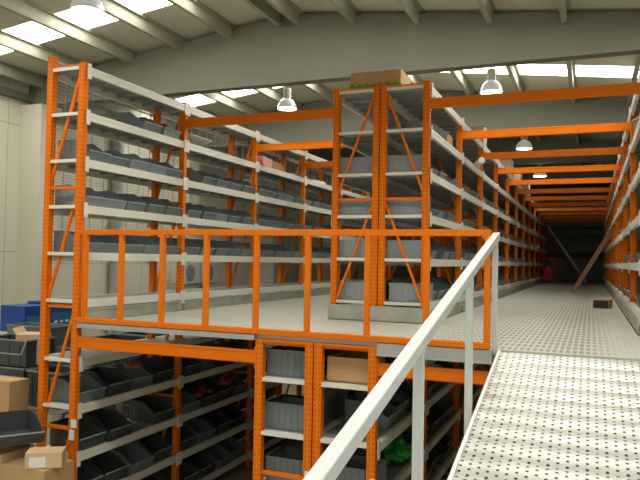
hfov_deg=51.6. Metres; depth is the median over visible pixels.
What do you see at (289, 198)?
storage bin
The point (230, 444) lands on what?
storage bin
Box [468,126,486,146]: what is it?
cardboard box
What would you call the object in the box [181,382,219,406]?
storage bin
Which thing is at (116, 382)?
storage bin
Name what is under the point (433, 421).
storage bin
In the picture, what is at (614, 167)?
tie beam
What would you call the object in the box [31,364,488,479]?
floor
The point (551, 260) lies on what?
wall rail
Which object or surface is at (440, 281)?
storage bin
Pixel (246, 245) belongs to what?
storage bin
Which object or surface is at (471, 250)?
storage bin
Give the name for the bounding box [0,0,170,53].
window
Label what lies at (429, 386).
storage bin
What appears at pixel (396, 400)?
storage bin
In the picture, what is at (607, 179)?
tie beam
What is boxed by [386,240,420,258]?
storage bin
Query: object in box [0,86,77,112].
trim
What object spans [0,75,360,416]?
wall
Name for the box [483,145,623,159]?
tie beam
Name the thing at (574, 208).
tie beam
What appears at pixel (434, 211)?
storage bin
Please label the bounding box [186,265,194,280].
fan grille
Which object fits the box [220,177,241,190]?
storage bin
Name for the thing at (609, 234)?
wooden plank
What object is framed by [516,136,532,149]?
lamp
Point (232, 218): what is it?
storage bin
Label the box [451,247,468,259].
storage bin
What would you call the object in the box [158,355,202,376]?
storage bin
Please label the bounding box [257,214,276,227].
storage bin
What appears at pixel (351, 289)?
storage bin
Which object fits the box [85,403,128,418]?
crate
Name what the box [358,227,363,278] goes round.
column
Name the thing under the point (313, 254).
storage bin
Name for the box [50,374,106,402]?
storage bin
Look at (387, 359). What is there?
case
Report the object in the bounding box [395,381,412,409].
storage bin
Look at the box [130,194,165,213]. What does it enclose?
storage bin
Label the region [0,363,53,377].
crate
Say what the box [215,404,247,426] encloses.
storage bin
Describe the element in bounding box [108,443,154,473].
storage bin
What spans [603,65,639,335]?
shelving rack
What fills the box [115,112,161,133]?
storage bin
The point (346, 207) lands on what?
storage bin
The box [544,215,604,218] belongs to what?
tie beam
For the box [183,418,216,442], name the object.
storage bin
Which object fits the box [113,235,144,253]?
storage bin
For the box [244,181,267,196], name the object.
storage bin
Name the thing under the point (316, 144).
tie beam
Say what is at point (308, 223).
storage bin
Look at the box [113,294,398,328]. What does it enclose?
deck
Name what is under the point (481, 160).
paper roll
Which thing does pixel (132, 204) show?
storage bin
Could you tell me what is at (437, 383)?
storage bin
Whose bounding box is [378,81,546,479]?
shelving rack
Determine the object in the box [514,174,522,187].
cardboard box
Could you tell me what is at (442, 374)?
beam
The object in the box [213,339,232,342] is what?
crate
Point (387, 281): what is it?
storage bin
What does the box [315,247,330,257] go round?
storage bin
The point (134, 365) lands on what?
wrapped parts
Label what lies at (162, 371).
storage bin
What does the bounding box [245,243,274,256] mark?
storage bin
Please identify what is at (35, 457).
cardboard box
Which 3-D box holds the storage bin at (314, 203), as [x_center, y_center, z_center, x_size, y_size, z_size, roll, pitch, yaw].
[-0.288,-0.815,14.096,0.520,0.247,0.372,0,-2,23]
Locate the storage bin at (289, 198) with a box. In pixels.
[278,190,294,201]
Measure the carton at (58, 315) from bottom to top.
0.440 m
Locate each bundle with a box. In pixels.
[380,433,411,465]
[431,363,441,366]
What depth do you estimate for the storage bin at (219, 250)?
10.50 m
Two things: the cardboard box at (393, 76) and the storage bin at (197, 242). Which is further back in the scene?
the storage bin at (197, 242)
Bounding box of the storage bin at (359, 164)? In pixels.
[340,157,372,173]
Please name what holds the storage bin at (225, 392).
on the shelving rack at (85, 79)
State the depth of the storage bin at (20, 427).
7.43 m
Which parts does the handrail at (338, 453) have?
support post, support post, support post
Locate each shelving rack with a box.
[36,56,391,479]
[253,338,365,479]
[312,342,427,479]
[330,85,531,415]
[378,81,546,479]
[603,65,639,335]
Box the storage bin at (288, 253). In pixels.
[264,244,293,256]
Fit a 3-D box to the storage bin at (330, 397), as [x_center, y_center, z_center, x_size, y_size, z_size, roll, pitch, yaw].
[-0.098,1.790,7.243,0.520,0.252,0.430,0,-2,24]
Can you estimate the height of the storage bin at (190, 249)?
0.247 m
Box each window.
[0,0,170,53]
[175,87,277,105]
[463,64,638,76]
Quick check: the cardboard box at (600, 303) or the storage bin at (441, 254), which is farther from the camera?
the cardboard box at (600, 303)
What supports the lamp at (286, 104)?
hanging from the ceiling
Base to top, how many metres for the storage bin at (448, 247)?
0.222 m
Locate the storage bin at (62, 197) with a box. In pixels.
[55,184,107,206]
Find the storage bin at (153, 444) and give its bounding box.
[129,433,172,462]
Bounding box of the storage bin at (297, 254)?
[283,245,301,257]
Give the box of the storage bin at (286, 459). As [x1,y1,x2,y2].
[265,445,324,479]
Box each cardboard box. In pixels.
[0,375,28,411]
[0,444,33,479]
[1,456,73,479]
[12,326,50,364]
[25,446,66,468]
[245,156,271,167]
[327,350,384,383]
[350,69,410,88]
[446,134,452,145]
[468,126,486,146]
[499,159,513,177]
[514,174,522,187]
[523,185,529,195]
[593,298,612,308]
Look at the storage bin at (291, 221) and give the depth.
13.12 m
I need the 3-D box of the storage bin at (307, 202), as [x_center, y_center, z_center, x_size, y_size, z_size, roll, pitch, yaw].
[-0.473,-0.829,13.742,0.520,0.247,0.372,0,-2,24]
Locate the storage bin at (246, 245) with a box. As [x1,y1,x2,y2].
[244,244,264,256]
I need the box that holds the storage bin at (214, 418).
[194,410,232,434]
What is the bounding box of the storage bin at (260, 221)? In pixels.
[243,211,267,225]
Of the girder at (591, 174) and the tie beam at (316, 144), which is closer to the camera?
the tie beam at (316, 144)
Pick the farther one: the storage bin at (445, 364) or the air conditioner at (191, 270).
the air conditioner at (191, 270)
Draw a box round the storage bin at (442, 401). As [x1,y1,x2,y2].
[437,397,455,417]
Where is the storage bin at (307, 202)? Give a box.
[288,193,311,205]
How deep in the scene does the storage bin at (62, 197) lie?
7.79 m
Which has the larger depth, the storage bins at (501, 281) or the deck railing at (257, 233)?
the storage bins at (501, 281)
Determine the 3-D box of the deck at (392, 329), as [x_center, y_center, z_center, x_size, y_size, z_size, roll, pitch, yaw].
[-0.245,1.037,7.530,4.565,0.125,2.042,0,-2,22]
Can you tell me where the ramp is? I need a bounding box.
[447,350,639,479]
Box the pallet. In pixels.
[28,402,122,419]
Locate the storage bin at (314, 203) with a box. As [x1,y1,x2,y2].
[305,197,320,207]
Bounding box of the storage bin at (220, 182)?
[203,171,229,188]
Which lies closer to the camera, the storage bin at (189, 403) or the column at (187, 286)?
the storage bin at (189, 403)
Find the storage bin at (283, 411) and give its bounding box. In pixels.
[264,394,303,431]
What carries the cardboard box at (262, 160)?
on the shelving rack at (85, 79)
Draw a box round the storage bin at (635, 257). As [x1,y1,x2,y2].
[631,252,639,262]
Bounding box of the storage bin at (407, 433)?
[402,424,429,441]
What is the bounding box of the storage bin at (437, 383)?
[427,380,440,392]
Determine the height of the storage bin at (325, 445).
0.252 m
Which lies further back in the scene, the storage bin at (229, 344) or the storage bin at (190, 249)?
the storage bin at (229, 344)
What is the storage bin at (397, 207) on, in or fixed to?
on the shelving rack at (456, 161)
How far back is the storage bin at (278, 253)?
12.47 m
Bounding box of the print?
[350,81,401,88]
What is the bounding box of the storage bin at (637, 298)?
[635,296,639,306]
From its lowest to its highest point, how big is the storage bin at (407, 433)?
0.272 m
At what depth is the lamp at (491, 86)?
12.93 m
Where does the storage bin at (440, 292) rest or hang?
on the shelving rack at (456, 161)
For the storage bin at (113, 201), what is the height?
0.247 m
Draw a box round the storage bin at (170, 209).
[151,197,182,215]
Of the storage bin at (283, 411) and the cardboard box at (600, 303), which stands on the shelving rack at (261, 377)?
the storage bin at (283, 411)
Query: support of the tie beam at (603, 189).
attached to the shelving rack at (628, 241)
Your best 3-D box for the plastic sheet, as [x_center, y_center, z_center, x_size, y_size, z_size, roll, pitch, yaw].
[-1.958,-1.466,9.991,0.397,0.150,0.660,0,-2,22]
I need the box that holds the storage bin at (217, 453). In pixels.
[201,444,233,468]
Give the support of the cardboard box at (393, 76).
on the shelving rack at (364, 102)
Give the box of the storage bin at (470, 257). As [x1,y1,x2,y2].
[449,246,474,259]
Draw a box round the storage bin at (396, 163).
[387,154,430,171]
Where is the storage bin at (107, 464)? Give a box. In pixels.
[82,451,129,479]
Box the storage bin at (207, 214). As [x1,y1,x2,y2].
[186,203,216,219]
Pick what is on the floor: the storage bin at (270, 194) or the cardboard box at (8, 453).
the cardboard box at (8, 453)
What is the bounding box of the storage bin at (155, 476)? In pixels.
[140,472,166,479]
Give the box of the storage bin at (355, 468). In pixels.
[336,455,387,479]
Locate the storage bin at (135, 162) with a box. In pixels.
[108,150,150,171]
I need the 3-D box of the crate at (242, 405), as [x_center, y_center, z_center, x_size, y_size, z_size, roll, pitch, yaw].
[-1.931,3.213,12.808,0.980,0.458,0.690,0,-2,22]
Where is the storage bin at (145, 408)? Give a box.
[129,395,175,423]
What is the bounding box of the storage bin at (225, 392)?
[194,377,233,400]
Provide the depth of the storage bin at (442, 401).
9.97 m
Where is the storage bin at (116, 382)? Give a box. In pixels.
[80,366,132,395]
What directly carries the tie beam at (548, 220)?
attached to the shelving rack at (628, 241)
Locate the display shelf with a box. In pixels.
[0,328,110,333]
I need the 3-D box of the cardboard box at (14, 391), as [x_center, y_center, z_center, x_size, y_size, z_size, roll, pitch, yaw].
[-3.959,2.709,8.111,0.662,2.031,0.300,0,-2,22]
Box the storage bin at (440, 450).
[430,441,449,464]
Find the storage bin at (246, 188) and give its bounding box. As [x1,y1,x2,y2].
[222,178,255,193]
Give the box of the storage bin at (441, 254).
[430,244,449,258]
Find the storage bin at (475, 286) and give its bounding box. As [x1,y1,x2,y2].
[450,276,478,290]
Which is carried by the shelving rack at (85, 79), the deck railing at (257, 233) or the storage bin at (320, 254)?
the storage bin at (320, 254)
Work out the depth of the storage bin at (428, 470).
8.34 m
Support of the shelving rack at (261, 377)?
on the floor
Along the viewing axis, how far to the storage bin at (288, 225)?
12.88 m
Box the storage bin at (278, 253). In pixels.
[265,245,284,256]
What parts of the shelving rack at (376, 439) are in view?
post, post, shelf, shelf, shelf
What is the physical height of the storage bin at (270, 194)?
0.247 m
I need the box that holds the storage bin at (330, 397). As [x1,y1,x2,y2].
[324,390,338,420]
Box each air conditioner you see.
[171,263,200,284]
[199,263,218,283]
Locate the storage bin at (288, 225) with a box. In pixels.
[277,218,294,228]
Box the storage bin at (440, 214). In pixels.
[430,206,443,217]
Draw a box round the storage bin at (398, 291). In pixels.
[388,282,433,301]
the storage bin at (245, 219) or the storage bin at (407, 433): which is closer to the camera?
the storage bin at (407, 433)
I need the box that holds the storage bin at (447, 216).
[430,204,453,220]
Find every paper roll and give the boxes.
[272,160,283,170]
[473,157,484,167]
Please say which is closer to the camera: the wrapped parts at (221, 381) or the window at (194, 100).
the wrapped parts at (221, 381)
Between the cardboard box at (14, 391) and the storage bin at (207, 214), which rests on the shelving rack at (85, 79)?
the storage bin at (207, 214)
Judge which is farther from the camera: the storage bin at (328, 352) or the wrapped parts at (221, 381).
the wrapped parts at (221, 381)
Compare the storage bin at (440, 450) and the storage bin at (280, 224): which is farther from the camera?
the storage bin at (280, 224)
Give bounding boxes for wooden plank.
[571,230,612,292]
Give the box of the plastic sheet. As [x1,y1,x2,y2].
[179,133,212,146]
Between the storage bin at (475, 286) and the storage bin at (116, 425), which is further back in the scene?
the storage bin at (475, 286)
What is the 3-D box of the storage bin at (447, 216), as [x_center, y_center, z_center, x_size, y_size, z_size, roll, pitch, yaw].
[1.646,-0.386,9.586,0.520,0.247,0.372,0,-2,23]
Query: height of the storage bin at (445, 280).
0.247 m
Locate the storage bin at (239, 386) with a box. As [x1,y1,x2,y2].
[210,373,247,394]
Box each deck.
[76,319,492,364]
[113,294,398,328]
[396,280,639,360]
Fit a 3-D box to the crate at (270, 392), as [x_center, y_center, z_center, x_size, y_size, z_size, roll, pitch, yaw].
[-1.387,3.264,14.140,0.980,0.458,0.690,0,-2,22]
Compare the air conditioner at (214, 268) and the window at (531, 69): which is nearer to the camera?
the window at (531, 69)
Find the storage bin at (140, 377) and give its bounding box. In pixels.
[104,363,154,388]
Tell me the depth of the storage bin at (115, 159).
8.22 m
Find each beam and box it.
[77,333,255,368]
[185,105,333,129]
[256,140,345,153]
[305,161,332,169]
[376,358,489,384]
[430,82,639,110]
[462,120,630,141]
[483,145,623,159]
[498,163,618,173]
[509,177,614,186]
[518,187,611,193]
[525,195,609,201]
[531,202,607,206]
[536,207,606,210]
[540,211,605,215]
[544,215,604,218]
[547,219,603,221]
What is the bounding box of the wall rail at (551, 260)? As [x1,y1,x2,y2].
[551,260,600,261]
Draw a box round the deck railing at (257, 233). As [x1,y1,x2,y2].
[77,229,490,349]
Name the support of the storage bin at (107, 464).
on the shelving rack at (85, 79)
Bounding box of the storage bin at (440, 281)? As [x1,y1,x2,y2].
[419,278,450,288]
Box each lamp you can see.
[70,0,104,17]
[277,86,296,110]
[480,68,502,93]
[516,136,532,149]
[533,164,546,176]
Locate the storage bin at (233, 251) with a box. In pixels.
[215,240,240,255]
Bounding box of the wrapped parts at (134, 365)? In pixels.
[125,362,141,368]
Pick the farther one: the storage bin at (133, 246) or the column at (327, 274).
the column at (327, 274)
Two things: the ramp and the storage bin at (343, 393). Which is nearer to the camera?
the ramp
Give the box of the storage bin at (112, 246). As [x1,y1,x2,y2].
[94,235,127,252]
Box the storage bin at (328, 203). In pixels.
[318,200,331,209]
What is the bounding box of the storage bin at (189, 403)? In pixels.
[157,389,200,413]
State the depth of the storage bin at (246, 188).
11.21 m
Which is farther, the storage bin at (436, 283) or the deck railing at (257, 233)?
the storage bin at (436, 283)
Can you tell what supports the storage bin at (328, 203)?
on the shelving rack at (85, 79)
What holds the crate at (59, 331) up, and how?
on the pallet
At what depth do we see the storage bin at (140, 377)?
8.88 m
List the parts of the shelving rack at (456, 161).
post, upright frame, shelf, shelf, shelf, shelf, shelf, post, shelf, shelf, shelf, upright frame, shelf, shelf, shelf, kick plate, post, shelf, post, shelf, shelf, shelf, shelf, shelf, shelf, upright frame, post, shelf, kick plate, shelf, shelf, shelf, shelf, shelf, post, upright frame, post, shelf, shelf, shelf, post, shelf, upright frame, shelf, shelf, shelf, shelf, shelf, kick plate, upright frame, post, shelf, shelf, shelf, shelf, post, shelf, shelf, shelf, kick plate, upright frame, post, post, shelf, shelf, shelf, shelf, shelf, kick plate, post, shelf, shelf, shelf, post, shelf, post, post, post, post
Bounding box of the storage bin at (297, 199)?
[286,192,303,203]
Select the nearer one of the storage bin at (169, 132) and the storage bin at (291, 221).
the storage bin at (169, 132)
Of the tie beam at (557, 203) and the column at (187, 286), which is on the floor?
the column at (187, 286)
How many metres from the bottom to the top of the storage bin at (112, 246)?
0.247 m
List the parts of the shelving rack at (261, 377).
post, shelf, shelf, post, shelf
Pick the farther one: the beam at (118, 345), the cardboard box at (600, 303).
the cardboard box at (600, 303)
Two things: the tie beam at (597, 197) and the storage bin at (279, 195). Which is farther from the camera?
the tie beam at (597, 197)
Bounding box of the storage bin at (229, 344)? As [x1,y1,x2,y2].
[213,341,244,348]
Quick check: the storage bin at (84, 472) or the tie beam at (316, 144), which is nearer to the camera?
the storage bin at (84, 472)
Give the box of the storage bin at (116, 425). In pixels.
[82,409,133,441]
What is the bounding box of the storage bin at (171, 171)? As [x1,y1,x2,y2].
[153,159,182,178]
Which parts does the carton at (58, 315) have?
printed panel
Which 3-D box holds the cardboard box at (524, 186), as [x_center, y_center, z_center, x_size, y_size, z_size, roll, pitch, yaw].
[6.591,-1.611,21.581,0.442,0.402,0.600,0,-2,22]
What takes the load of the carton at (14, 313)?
on the display shelf
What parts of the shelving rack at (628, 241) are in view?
post, post, post, post, post, post, post, shelf, shelf, kick plate, shelf, post, shelf, shelf, kick plate, post, shelf, shelf, shelf, shelf, shelf, shelf, shelf, shelf, shelf, shelf, post, shelf, shelf, kick plate, shelf, shelf, shelf, shelf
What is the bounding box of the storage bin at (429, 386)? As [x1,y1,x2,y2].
[405,379,434,397]
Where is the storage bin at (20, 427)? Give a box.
[0,409,44,446]
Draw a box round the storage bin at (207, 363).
[194,358,216,370]
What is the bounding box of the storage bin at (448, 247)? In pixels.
[445,246,463,257]
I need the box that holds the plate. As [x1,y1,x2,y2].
[328,304,422,323]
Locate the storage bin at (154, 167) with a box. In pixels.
[135,154,166,174]
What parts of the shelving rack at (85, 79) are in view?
post, upright frame, post, panel, shelf, shelf, shelf, shelf, shelf, shelf, shelf, shelf, shelf, kick plate, shelf, post, upright frame, post, shelf, panel, shelf, shelf, shelf, shelf, shelf, shelf, shelf, shelf, kick plate, shelf, shelf, post, upright frame, post, panel, shelf, shelf, shelf, shelf, shelf, shelf, shelf, shelf, shelf, post, kick plate, shelf, upright frame, panel, post, shelf, shelf, shelf, shelf, shelf, shelf, post, kick plate, upright frame, shelf, panel, post, shelf, shelf, shelf, post, upright frame, post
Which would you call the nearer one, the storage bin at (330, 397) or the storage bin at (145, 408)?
the storage bin at (330, 397)
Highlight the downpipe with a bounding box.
[109,140,124,333]
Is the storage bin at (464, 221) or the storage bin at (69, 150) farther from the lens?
the storage bin at (464, 221)
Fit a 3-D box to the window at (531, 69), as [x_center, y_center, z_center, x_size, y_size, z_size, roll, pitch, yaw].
[4.662,-3.398,13.194,8.000,0.980,0.800,0,-2,22]
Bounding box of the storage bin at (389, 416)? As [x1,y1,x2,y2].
[344,393,401,428]
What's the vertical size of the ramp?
2.799 m
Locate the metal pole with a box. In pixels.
[547,227,586,281]
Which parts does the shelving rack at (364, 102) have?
post, shelf, upright frame, shelf, shelf, shelf, shelf, post, shelf, shelf, upright frame, post, shelf, post, post, post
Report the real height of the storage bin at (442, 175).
0.247 m
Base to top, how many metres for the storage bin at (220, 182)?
0.247 m
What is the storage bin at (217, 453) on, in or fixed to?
on the shelving rack at (85, 79)
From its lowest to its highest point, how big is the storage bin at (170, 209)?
0.247 m
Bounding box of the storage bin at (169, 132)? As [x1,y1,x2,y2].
[149,119,180,139]
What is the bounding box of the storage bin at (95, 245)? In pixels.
[53,231,106,252]
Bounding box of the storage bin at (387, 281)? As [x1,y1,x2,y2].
[386,279,390,297]
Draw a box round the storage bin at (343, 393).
[324,387,355,411]
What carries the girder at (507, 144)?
attached to the ceiling
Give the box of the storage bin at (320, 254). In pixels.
[312,247,324,257]
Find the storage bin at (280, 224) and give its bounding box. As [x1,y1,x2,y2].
[268,216,284,228]
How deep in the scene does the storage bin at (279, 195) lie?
12.45 m
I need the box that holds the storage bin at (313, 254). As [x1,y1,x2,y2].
[292,246,317,257]
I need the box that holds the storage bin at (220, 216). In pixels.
[203,205,228,221]
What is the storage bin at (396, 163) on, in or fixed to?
on the shelving rack at (456, 161)
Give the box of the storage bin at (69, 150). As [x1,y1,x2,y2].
[58,139,110,163]
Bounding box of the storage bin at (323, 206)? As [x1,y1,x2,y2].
[315,199,326,208]
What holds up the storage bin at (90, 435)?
on the shelving rack at (85, 79)
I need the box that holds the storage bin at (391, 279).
[386,278,404,281]
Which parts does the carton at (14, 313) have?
printed panel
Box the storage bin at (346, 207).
[340,201,371,214]
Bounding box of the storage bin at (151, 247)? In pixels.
[130,235,159,253]
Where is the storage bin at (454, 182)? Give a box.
[439,172,458,186]
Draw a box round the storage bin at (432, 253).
[409,249,437,258]
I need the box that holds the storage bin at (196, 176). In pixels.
[177,168,216,185]
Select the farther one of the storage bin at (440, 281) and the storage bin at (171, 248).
the storage bin at (440, 281)
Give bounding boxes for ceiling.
[0,0,639,192]
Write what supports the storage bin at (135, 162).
on the shelving rack at (85, 79)
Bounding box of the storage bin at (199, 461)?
[182,451,216,478]
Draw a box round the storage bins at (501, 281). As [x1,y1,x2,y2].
[387,207,639,285]
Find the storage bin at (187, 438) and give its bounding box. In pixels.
[154,426,197,451]
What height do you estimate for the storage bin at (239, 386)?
0.252 m
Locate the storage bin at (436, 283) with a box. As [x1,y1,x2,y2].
[415,279,448,296]
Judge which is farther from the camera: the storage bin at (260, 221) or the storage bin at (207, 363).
the storage bin at (260, 221)
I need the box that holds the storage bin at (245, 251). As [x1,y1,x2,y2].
[228,241,253,255]
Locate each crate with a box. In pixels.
[0,333,56,367]
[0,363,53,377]
[6,322,70,364]
[26,364,87,409]
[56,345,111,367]
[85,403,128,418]
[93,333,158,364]
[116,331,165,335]
[194,341,212,345]
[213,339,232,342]
[231,429,245,439]
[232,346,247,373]
[232,397,246,409]
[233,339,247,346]
[267,384,281,398]
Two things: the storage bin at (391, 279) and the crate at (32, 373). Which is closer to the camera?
the crate at (32, 373)
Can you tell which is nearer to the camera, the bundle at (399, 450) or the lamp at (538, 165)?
the bundle at (399, 450)
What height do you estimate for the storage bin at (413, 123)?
0.247 m
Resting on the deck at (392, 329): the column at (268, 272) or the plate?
the plate
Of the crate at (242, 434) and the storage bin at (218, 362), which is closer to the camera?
the storage bin at (218, 362)
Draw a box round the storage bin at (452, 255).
[430,243,456,259]
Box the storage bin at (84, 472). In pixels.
[77,461,102,479]
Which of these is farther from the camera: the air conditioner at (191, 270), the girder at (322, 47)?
the air conditioner at (191, 270)
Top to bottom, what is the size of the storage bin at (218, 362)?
0.272 m
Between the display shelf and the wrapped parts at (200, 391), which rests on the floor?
the display shelf
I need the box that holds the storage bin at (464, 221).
[451,213,468,225]
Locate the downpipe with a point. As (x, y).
(113, 268)
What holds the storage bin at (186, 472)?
on the shelving rack at (85, 79)
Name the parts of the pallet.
leg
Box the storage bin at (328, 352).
[324,349,342,370]
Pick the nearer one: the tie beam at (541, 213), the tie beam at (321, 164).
the tie beam at (321, 164)
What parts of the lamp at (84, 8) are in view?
bulb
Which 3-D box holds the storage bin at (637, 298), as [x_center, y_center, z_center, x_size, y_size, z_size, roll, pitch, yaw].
[4.138,0.695,8.081,0.520,0.247,0.372,0,-2,22]
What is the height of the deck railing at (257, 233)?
1.044 m
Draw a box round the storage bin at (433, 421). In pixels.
[427,411,440,433]
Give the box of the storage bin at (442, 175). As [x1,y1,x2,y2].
[430,167,446,179]
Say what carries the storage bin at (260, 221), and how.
on the shelving rack at (85, 79)
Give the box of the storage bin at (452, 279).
[434,277,465,293]
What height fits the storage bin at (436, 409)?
0.272 m
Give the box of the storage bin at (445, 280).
[432,278,453,285]
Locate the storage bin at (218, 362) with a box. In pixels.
[203,344,234,365]
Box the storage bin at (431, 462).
[426,452,438,474]
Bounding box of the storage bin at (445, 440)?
[439,434,452,446]
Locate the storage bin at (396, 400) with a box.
[355,390,408,415]
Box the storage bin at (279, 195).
[265,186,286,200]
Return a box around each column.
[15,103,61,422]
[170,157,200,310]
[260,179,279,301]
[322,195,331,294]
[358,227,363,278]
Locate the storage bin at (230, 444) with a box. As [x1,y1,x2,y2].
[216,436,246,458]
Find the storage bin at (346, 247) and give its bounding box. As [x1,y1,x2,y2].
[339,240,364,257]
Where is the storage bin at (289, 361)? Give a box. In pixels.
[266,345,304,377]
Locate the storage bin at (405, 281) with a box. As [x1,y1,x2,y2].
[393,280,437,299]
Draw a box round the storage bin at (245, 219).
[219,209,254,224]
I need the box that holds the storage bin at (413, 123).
[406,120,449,139]
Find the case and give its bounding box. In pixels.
[385,357,396,362]
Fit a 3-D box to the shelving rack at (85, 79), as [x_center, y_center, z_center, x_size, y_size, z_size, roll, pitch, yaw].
[-0.603,1.006,13.440,0.633,5.880,12.697,0,-2,22]
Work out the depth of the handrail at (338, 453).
3.25 m
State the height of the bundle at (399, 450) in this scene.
0.306 m
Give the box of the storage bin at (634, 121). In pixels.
[631,116,638,129]
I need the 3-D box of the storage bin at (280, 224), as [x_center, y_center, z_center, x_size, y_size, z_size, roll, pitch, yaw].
[-0.962,-0.345,12.514,0.520,0.247,0.372,0,-2,23]
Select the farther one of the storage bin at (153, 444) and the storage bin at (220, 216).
the storage bin at (220, 216)
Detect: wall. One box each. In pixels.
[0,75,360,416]
[386,200,639,335]
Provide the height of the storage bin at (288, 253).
0.247 m
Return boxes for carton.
[0,304,40,330]
[27,300,71,323]
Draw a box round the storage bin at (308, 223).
[305,221,320,228]
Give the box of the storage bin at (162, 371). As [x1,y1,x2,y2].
[128,357,174,382]
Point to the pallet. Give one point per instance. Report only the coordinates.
(61, 413)
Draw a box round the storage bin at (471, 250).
[464,248,476,253]
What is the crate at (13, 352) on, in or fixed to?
on the crate at (13, 371)
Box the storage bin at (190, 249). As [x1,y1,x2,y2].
[167,237,200,254]
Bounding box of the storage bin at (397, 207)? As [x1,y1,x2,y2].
[387,199,430,214]
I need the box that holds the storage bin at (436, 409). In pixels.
[429,402,449,425]
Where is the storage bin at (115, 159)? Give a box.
[104,151,129,166]
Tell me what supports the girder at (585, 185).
attached to the ceiling
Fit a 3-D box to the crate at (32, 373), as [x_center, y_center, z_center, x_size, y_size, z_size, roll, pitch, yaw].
[-3.429,1.920,8.681,0.590,0.458,0.530,0,-2,22]
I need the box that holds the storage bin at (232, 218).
[218,209,240,222]
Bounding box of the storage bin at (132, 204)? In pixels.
[111,191,146,211]
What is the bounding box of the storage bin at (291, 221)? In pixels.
[278,217,303,228]
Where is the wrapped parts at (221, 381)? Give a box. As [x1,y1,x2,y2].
[215,376,231,386]
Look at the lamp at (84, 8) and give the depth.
10.07 m
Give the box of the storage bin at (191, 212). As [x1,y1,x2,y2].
[174,204,201,218]
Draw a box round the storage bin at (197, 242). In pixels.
[186,238,214,254]
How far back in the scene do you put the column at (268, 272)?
23.49 m
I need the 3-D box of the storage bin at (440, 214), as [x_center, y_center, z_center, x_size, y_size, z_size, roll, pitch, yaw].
[1.440,-0.400,9.226,0.520,0.247,0.372,0,-2,21]
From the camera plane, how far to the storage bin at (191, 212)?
9.71 m
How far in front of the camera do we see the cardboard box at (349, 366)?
6.37 m
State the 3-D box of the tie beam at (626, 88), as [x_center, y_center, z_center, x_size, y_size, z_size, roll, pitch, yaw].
[2.438,-1.669,7.692,2.336,0.180,0.068,0,-2,22]
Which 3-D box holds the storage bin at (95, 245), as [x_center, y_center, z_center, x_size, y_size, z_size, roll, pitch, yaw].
[-2.862,0.021,7.868,0.520,0.247,0.372,0,-2,24]
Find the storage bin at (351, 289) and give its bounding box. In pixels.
[338,281,363,299]
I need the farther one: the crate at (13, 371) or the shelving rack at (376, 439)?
the crate at (13, 371)
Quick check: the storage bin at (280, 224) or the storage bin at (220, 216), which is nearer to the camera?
the storage bin at (220, 216)
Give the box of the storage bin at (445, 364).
[434,361,456,367]
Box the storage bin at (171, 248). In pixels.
[147,236,180,254]
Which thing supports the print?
attached to the cardboard box at (393, 76)
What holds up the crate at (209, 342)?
on the crate
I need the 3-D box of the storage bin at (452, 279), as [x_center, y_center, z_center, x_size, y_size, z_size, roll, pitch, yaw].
[2.127,0.740,10.780,0.520,0.247,0.372,0,-2,21]
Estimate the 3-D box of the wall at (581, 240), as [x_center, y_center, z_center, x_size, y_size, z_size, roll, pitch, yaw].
[9.194,0.698,32.386,14.600,8.000,0.180,0,-2,22]
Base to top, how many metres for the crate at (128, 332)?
0.458 m
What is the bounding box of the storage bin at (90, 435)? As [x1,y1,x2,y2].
[50,417,106,450]
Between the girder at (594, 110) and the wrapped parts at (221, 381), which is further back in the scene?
the girder at (594, 110)
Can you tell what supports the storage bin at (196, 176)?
on the shelving rack at (85, 79)
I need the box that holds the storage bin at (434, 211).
[430,208,437,215]
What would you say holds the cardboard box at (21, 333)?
in the crate at (13, 352)
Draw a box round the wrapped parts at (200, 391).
[191,385,211,397]
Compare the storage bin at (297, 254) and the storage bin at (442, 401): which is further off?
the storage bin at (297, 254)
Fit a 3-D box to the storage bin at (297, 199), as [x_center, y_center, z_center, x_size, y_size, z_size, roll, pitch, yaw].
[-0.615,-0.834,13.251,0.490,0.222,0.372,0,-2,21]
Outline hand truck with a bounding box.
[542,257,554,282]
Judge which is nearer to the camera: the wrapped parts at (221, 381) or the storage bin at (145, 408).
the storage bin at (145, 408)
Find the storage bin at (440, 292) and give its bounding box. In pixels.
[406,279,444,298]
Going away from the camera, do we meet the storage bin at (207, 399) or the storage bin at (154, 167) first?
the storage bin at (154, 167)
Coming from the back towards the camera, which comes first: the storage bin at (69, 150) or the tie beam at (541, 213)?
the tie beam at (541, 213)
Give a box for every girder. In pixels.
[28,11,639,106]
[179,90,631,148]
[273,136,621,172]
[323,163,613,188]
[361,183,610,196]
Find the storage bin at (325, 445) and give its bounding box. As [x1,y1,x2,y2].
[294,443,329,450]
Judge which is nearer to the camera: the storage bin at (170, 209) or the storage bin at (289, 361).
the storage bin at (289, 361)
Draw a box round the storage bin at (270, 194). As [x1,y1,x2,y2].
[260,186,276,197]
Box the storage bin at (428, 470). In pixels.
[406,466,432,479]
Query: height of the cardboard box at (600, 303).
0.150 m
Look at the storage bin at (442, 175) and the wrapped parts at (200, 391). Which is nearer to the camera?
the storage bin at (442, 175)
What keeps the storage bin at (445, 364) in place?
on the shelving rack at (456, 161)
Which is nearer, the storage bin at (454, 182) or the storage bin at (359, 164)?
the storage bin at (359, 164)
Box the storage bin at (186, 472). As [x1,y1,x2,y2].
[157,460,198,479]
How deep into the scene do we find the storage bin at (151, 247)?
8.96 m
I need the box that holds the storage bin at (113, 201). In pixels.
[93,189,126,209]
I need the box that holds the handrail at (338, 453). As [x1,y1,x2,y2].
[303,233,499,479]
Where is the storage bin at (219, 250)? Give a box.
[201,239,228,255]

